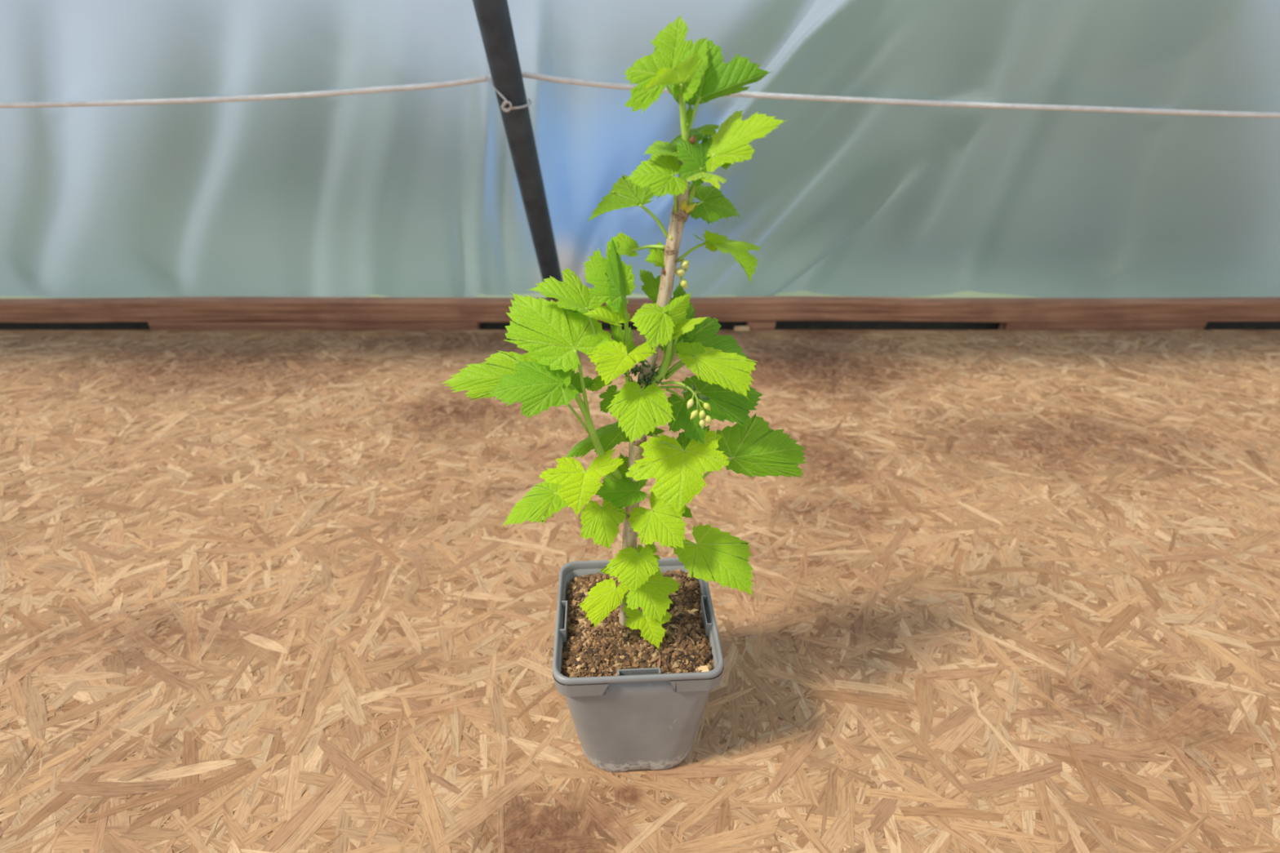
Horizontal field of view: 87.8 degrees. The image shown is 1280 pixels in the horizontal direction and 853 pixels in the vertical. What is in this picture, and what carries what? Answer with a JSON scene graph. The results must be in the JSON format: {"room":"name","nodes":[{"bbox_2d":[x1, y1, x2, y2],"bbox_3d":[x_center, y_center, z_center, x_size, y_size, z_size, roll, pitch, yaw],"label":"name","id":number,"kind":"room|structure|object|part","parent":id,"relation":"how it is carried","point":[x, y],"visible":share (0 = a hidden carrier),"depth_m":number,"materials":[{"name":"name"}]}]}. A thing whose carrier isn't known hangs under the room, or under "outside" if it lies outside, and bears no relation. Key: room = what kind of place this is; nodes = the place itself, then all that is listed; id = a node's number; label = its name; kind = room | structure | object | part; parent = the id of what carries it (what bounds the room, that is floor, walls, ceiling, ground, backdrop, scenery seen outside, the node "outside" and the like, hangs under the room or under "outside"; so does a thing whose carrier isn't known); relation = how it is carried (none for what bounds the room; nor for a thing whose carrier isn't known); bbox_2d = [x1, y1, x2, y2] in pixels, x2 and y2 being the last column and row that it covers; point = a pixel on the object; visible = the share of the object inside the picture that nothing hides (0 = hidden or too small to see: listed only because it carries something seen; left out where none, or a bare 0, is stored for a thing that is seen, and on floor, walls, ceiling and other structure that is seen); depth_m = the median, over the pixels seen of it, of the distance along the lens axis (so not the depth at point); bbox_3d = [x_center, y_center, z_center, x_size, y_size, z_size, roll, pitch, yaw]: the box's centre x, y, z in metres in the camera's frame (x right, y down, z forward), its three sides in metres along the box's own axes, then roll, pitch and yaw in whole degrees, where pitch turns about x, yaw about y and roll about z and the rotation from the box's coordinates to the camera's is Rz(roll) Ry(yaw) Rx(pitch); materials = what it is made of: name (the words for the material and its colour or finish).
{"room":"greenhouse","nodes":[
{"label":"greenhouse","id":0,"kind":"room"},
{"bbox_2d":[0,328,1279,852],"bbox_3d":[0.000,0.260,0.711,6.400,0.019,1.861,0,31,0],"label":"floor","id":1,"kind":"structure","parent":0,"point":[261,591],"depth_m":0.79,"materials":[{"name":"brown wood"}]},
{"bbox_2d":[551,557,724,772],"bbox_3d":[-0.004,0.223,0.608,0.136,0.148,0.136,-2,31,-3],"label":"plant pot","id":2,"kind":"object","parent":1,"relation":"on","point":[645,718],"visible":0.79,"depth_m":0.55,"materials":[{"name":"grey plastic"}]},
{"bbox_2d":[560,568,715,688],"bbox_3d":[-0.004,0.170,0.575,0.130,0.019,0.128,-2,31,-3],"label":"potting soil","id":3,"kind":"object","parent":2,"relation":"in","point":[685,646],"visible":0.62,"depth_m":0.55,"materials":[{"name":"brown soil"}]},
{"bbox_2d":[590,626,599,635],"bbox_3d":[-0.037,0.171,0.562,0.002,0.002,0.015,27,40,37],"label":"chip","id":4,"kind":"object","parent":3,"relation":"on","point":[597,627],"visible":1,"depth_m":0.56,"materials":[{"name":"brown wood"}]},
{"bbox_2d":[437,13,808,650],"bbox_3d":[-0.007,-0.018,0.456,0.264,0.454,0.092,0,31,0],"label":"plant","id":5,"kind":"object","parent":3,"relation":"on","point":[542,378],"visible":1,"depth_m":0.44,"materials":[{"name":"green plant"}]},
{"bbox_3d":[0.005,0.008,0.477,0.048,0.389,0.012,0,30,0],"label":"stem","id":6,"kind":"part","parent":5,"relation":"part of","materials":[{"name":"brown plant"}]},
{"bbox_2d":[657,654,661,667],"bbox_3d":[0.015,0.190,0.535,0.003,0.002,0.015,4,31,7],"label":"chip","id":7,"kind":"object","parent":3,"relation":"on","point":[659,660],"visible":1,"depth_m":0.54,"materials":[{"name":"brown wood"}]},
{"bbox_2d":[687,608,698,613],"bbox_3d":[0.047,0.163,0.588,0.011,0.002,0.003,-3,31,-6],"label":"chip","id":8,"kind":"object","parent":3,"relation":"on","point":[694,611],"visible":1,"depth_m":0.59,"materials":[{"name":"beige wood"}]},
{"bbox_2d":[695,665,709,671],"bbox_3d":[0.050,0.196,0.534,0.010,0.002,0.007,-6,31,-10],"label":"chip","id":9,"kind":"object","parent":3,"relation":"on","point":[704,668],"visible":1,"depth_m":0.53,"materials":[{"name":"beige wood"}]},
{"bbox_2d":[733,325,749,331],"bbox_3d":[0.229,-0.220,1.495,0.035,0.008,0.014,0,31,0],"label":"wood offcut","id":10,"kind":"object","parent":1,"relation":"on","point":[742,328],"visible":1,"depth_m":1.49,"materials":[{"name":"brown wood"}]},
{"bbox_2d":[0,0,1279,297],"bbox_3d":[0.000,-0.488,1.185,6.402,0.750,0.642,0,31,0],"label":"wall","id":11,"kind":"structure","parent":0,"point":[411,193],"depth_m":1.16,"materials":[{"name":"plastic"}]},
{"bbox_2d":[472,0,563,298],"bbox_3d":[-0.193,-0.456,1.109,0.044,0.796,0.664,0,31,0],"label":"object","id":12,"kind":"object","parent":11,"relation":"attached to","point":[493,16],"visible":0.84,"depth_m":1.03,"materials":[{"name":"black metal"}]},
{"bbox_2d":[485,75,531,111],"bbox_3d":[-0.190,-0.495,0.990,0.066,0.047,0.042,-13,33,-21],"label":"tie","id":13,"kind":"object","parent":12,"relation":"attached to","point":[505,102],"visible":1,"depth_m":0.98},
{"bbox_2d":[0,296,1279,323],"bbox_3d":[0.000,-0.264,1.502,6.400,0.051,0.038,0,31,0],"label":"wooden board","id":14,"kind":"object","parent":11,"relation":"attached to","point":[202,308],"visible":0.85,"depth_m":1.49,"materials":[{"name":"brown wood"}]},
{"bbox_2d":[0,71,1279,117],"bbox_3d":[0.025,-0.513,1.041,5.528,0.081,0.070,0,31,0],"label":"cord","id":15,"kind":"object","parent":11,"relation":"attached to","point":[525,74],"visible":0.76,"depth_m":1.04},
{"bbox_2d":[0,320,1279,329],"bbox_3d":[0.000,-0.231,1.590,6.400,0.140,0.030,0,31,0],"label":"gap","id":16,"kind":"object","parent":11,"relation":"attached to","point":[780,325],"depth_m":1.57,"materials":[{"name":"black"}]},
{"label":"strip","id":17,"kind":"object","parent":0,"visible":0},
{"bbox_2d":[147,320,479,329],"bbox_3d":[-0.742,-0.211,1.534,0.747,0.075,0.029,0,31,0],"label":"wooden board","id":18,"kind":"object","parent":17,"relation":"on","point":[215,325],"visible":0.21,"depth_m":1.51,"materials":[{"name":"brown wood"}]},
{"bbox_2d":[745,320,776,329],"bbox_3d":[0.275,-0.211,1.534,0.065,0.075,0.029,0,31,0],"label":"block","id":19,"kind":"object","parent":17,"relation":"on","point":[771,325],"visible":0.21,"depth_m":1.51,"materials":[{"name":"brown wood"}]},
{"bbox_2d":[998,321,1207,329],"bbox_3d":[1.056,-0.211,1.534,0.454,0.075,0.029,0,31,0],"label":"block","id":20,"kind":"object","parent":17,"relation":"on","point":[1122,325],"visible":0.21,"depth_m":1.51,"materials":[{"name":"brown wood"}]},
{"label":"outside","id":21,"kind":"structure","parent":0,"visible":0},
{"bbox_2d":[0,290,1037,298],"bbox_3d":[0.000,-15.106,26.859,80.000,0.001,58.380,0,30,0],"label":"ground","id":22,"kind":"structure","parent":21,"point":[966,294],"depth_m":1.82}
]}

